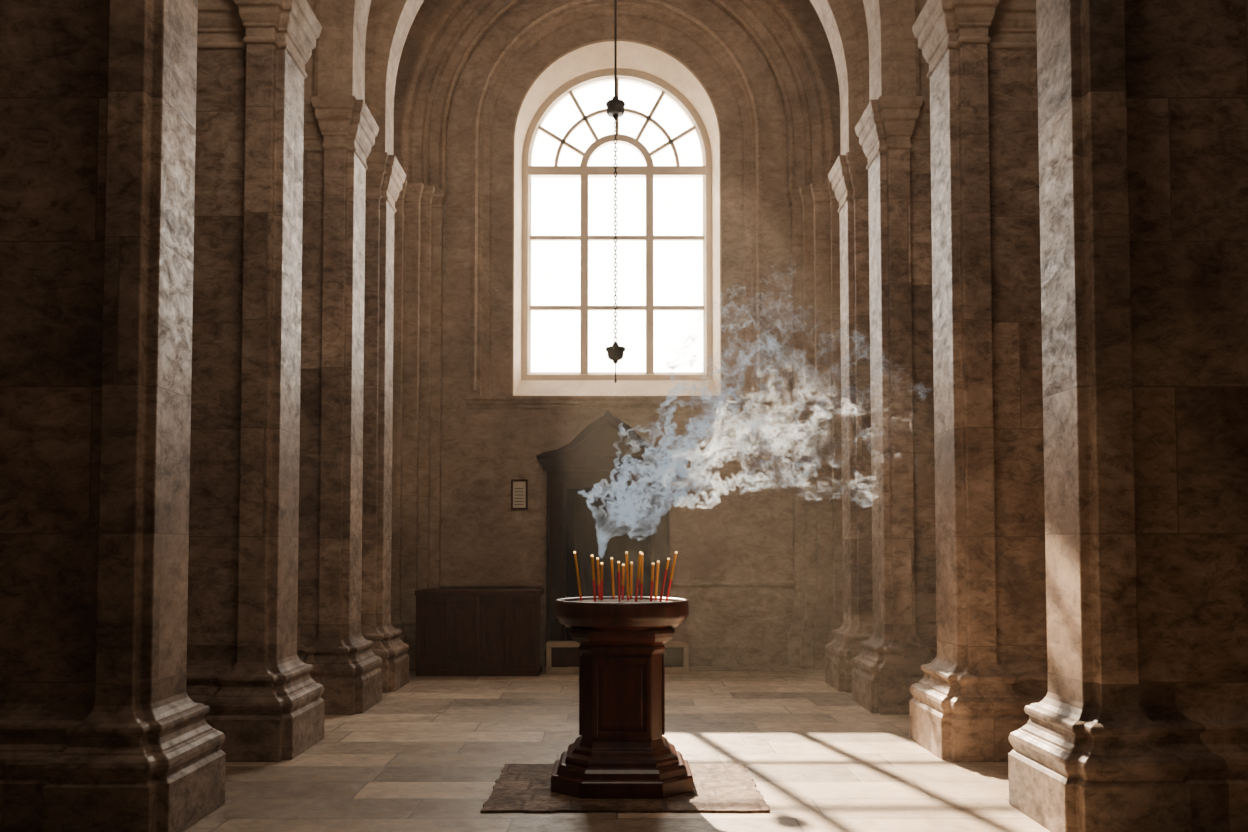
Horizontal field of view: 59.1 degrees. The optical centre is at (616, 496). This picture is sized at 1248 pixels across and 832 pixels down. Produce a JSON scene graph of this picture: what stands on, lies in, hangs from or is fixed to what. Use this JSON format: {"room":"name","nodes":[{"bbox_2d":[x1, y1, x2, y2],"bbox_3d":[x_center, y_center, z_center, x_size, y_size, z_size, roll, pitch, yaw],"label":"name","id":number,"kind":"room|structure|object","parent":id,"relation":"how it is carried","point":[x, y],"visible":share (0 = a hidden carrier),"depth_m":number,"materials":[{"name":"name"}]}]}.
{"room":"house of worship","nodes":[
{"label":"house of worship","id":0,"kind":"room"},
{"bbox_2d":[391,180,446,669],"bbox_3d":[-2.650,-0.883,13.591,1.070,5.950,0.690,0,-3,0],"label":"wall half pillar","id":1,"kind":"structure","parent":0,"point":[418,216],"depth_m":13.50,"materials":[{"name":"stone"}]},
{"bbox_2d":[393,0,840,665],"bbox_3d":[0.000,-3.183,14.217,9.800,10.600,0.630,0,-3,0],"label":"wall","id":2,"kind":"structure","parent":0,"point":[731,480],"depth_m":13.90,"materials":[{"name":"stone"}]},
{"bbox_2d":[440,580,542,586],"bbox_3d":[-1.610,1.078,13.689,1.380,0.080,0.060,0,-3,0],"label":"trim","id":3,"kind":"structure","parent":2,"relation":"attached to","point":[443,583],"depth_m":13.66,"materials":[{"name":"stone"}]},
{"bbox_2d":[511,479,527,509],"bbox_3d":[-1.220,-0.030,13.749,0.210,0.380,0.030,0,-3,0],"label":"framed notice","id":4,"kind":"object","parent":2,"relation":"attached to","point":[519,487],"visible":1,"depth_m":13.75,"materials":[{"name":"beige paper"}]},
{"bbox_2d":[536,410,679,667],"bbox_3d":[-0.110,0.510,13.592,1.763,3.167,0.298,0,-3,0],"label":"surround","id":5,"kind":"object","parent":2,"relation":"attached to","point":[607,453],"visible":0.73,"depth_m":13.56,"materials":[{"name":"stone"}]},
{"bbox_2d":[566,489,649,640],"bbox_3d":[-0.110,0.997,13.672,1.040,2.200,0.095,0,-3,0],"label":"door leaves","id":6,"kind":"structure","parent":2,"relation":"in","point":[604,524],"depth_m":13.68,"materials":[{"name":"wood"}]},
{"bbox_2d":[401,0,832,189],"bbox_3d":[0.000,-5.533,13.912,5.400,3.368,0.210,0,-3,0],"label":"arch","id":7,"kind":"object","parent":2,"relation":"attached to","point":[443,56],"depth_m":13.88,"materials":[{"name":"stone"}]},
{"bbox_2d":[521,69,712,379],"bbox_3d":[0.000,-3.551,14.366,2.520,4.149,0.115,0,-3,0],"label":"window","id":8,"kind":"structure","parent":2,"relation":"in","point":[583,171],"depth_m":14.33,"materials":[{"name":"beige paint"}]},
{"bbox_2d":[470,0,763,389],"bbox_3d":[0.000,-3.887,13.900,3.680,5.099,0.070,0,-3,0],"label":"trim","id":9,"kind":"structure","parent":2,"relation":"attached to","point":[518,34],"depth_m":13.89,"materials":[{"name":"stone"}]},
{"bbox_2d":[466,396,767,407],"bbox_3d":[0.000,-1.203,13.829,3.760,0.170,0.220,0,-3,0],"label":"window sill","id":10,"kind":"structure","parent":2,"relation":"attached to","point":[472,401],"depth_m":13.74,"materials":[{"name":"stone"}]},
{"bbox_2d":[673,580,793,586],"bbox_3d":[1.500,1.078,13.689,1.600,0.080,0.060,0,-3,0],"label":"trim","id":11,"kind":"structure","parent":2,"relation":"attached to","point":[676,583],"depth_m":13.66,"materials":[{"name":"stone"}]},
{"bbox_2d":[689,648,787,665],"bbox_3d":[1.500,1.987,13.644,1.600,0.220,0.070,0,-3,0],"label":"baseboard","id":12,"kind":"structure","parent":2,"relation":"attached to","point":[697,656],"depth_m":13.61,"materials":[{"name":"stone"}]},
{"bbox_2d":[183,666,1050,831],"bbox_3d":[0.000,1.818,4.950,10.400,0.200,18.650,0,-3,0],"label":"floor","id":13,"kind":"structure","parent":0,"point":[428,756],"depth_m":7.46,"materials":[{"name":"beige stone"}]},
{"bbox_2d":[0,0,225,831],"bbox_3d":[-3.520,-1.035,6.091,2.500,5.600,0.980,0,-3,0],"label":"stone pillar","id":14,"kind":"structure","parent":13,"relation":"on","point":[101,730],"depth_m":5.83,"materials":[{"name":"stone"}]},
{"bbox_2d":[186,0,324,761],"bbox_3d":[-3.520,-0.942,8.234,2.500,5.600,1.010,0,-3,0],"label":"stone pillar","id":15,"kind":"structure","parent":13,"relation":"on","point":[244,664],"depth_m":7.98,"materials":[{"name":"stone"}]},
{"bbox_2d":[297,96,381,714],"bbox_3d":[-3.520,-0.850,10.347,2.500,5.600,0.980,0,-3,0],"label":"stone pillar","id":16,"kind":"structure","parent":13,"relation":"on","point":[340,132],"depth_m":10.09,"materials":[{"name":"stone"}]},
{"bbox_2d":[361,152,408,692],"bbox_3d":[-3.520,-0.788,11.756,2.500,5.600,0.920,0,-3,0],"label":"stone pillar","id":17,"kind":"structure","parent":13,"relation":"on","point":[385,176],"depth_m":11.53,"materials":[{"name":"stone"}]},
{"bbox_2d":[415,589,543,675],"bbox_3d":[-1.595,1.572,12.849,1.450,0.980,0.530,0,-3,0],"label":"wooden chest","id":18,"kind":"object","parent":13,"relation":"on","point":[460,632],"visible":1,"depth_m":12.62,"materials":[{"name":"brown wood"}]},
{"bbox_2d":[546,641,688,673],"bbox_3d":[0.005,1.888,12.975,1.670,0.360,0.250,0,-3,0],"label":"bench","id":19,"kind":"object","parent":13,"relation":"on","point":[562,657],"visible":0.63,"depth_m":12.90,"materials":[{"name":"brown wood"}]},
{"bbox_2d":[480,764,769,812],"bbox_3d":[0.050,1.792,6.824,1.639,0.014,1.329,0,-3,0],"label":"floor mat","id":20,"kind":"object","parent":13,"relation":"on","point":[520,788],"visible":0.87,"depth_m":6.46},
{"bbox_2d":[551,596,692,798],"bbox_3d":[0.030,1.216,6.904,0.860,1.144,0.860,0,-3,0],"label":"pedestal","id":21,"kind":"object","parent":20,"relation":"on","point":[621,751],"visible":0.98,"depth_m":6.64,"materials":[{"name":"brown wood"}]},
{"bbox_2d":[574,551,676,601],"bbox_3d":[0.052,0.507,6.962,0.656,0.327,0.400,0,-3,0],"label":"incense sticks","id":22,"kind":"object","parent":21,"relation":"on","point":[640,560],"visible":0.93,"depth_m":6.93,"materials":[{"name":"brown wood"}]},
{"bbox_2d":[825,152,872,692],"bbox_3d":[3.520,-0.788,11.756,2.500,5.600,0.920,0,-3,0],"label":"stone pillar","id":23,"kind":"structure","parent":13,"relation":"on","point":[848,176],"depth_m":11.53,"materials":[{"name":"stone"}]},
{"bbox_2d":[852,96,936,714],"bbox_3d":[3.520,-0.850,10.347,2.500,5.600,0.980,0,-3,0],"label":"stone pillar","id":24,"kind":"structure","parent":13,"relation":"on","point":[893,132],"depth_m":10.09,"materials":[{"name":"stone"}]},
{"bbox_2d":[909,0,1047,761],"bbox_3d":[3.520,-0.942,8.234,2.500,5.600,1.010,0,-3,0],"label":"stone pillar","id":25,"kind":"structure","parent":13,"relation":"on","point":[989,664],"depth_m":7.97,"materials":[{"name":"stone"}]},
{"bbox_2d":[1008,0,1247,831],"bbox_3d":[3.520,-1.035,6.091,2.500,5.600,0.980,0,-3,0],"label":"stone pillar","id":26,"kind":"structure","parent":13,"relation":"on","point":[1140,724],"depth_m":5.83,"materials":[{"name":"stone"}]},
{"bbox_2d":[787,180,842,669],"bbox_3d":[2.650,-0.883,13.591,1.070,5.950,0.690,0,-3,0],"label":"wall half pillar","id":27,"kind":"structure","parent":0,"point":[815,216],"depth_m":13.49,"materials":[{"name":"stone"}]},
{"bbox_3d":[0.000,-6.131,5.147,9.800,4.500,18.350,0,-2,0],"label":"ceiling","id":28,"kind":"structure","parent":0,"visible":0},
{"bbox_2d":[606,0,624,382],"bbox_3d":[-0.015,-4.508,11.157,0.200,6.740,0.200,0,-3,0],"label":"sanctuary lamp","id":29,"kind":"object","parent":28,"relation":"hanging from","point":[615,106],"visible":1,"depth_m":11.07,"materials":[{"name":"metal"}]},
{"bbox_2d":[304,0,929,101],"bbox_3d":[0.000,-5.920,10.568,7.700,4.550,0.640,0,-3,0],"label":"arch","id":30,"kind":"object","parent":28,"relation":"attached to","point":[335,66],"visible":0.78,"depth_m":10.21,"materials":[{"name":"stone"}]},
{"bbox_2d":[365,0,868,154],"bbox_3d":[0.000,-5.858,11.977,7.700,4.550,0.580,0,-3,0],"label":"arch","id":31,"kind":"object","parent":28,"relation":"attached to","point":[389,22],"visible":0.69,"depth_m":11.68,"materials":[{"name":"stone"}]}
]}

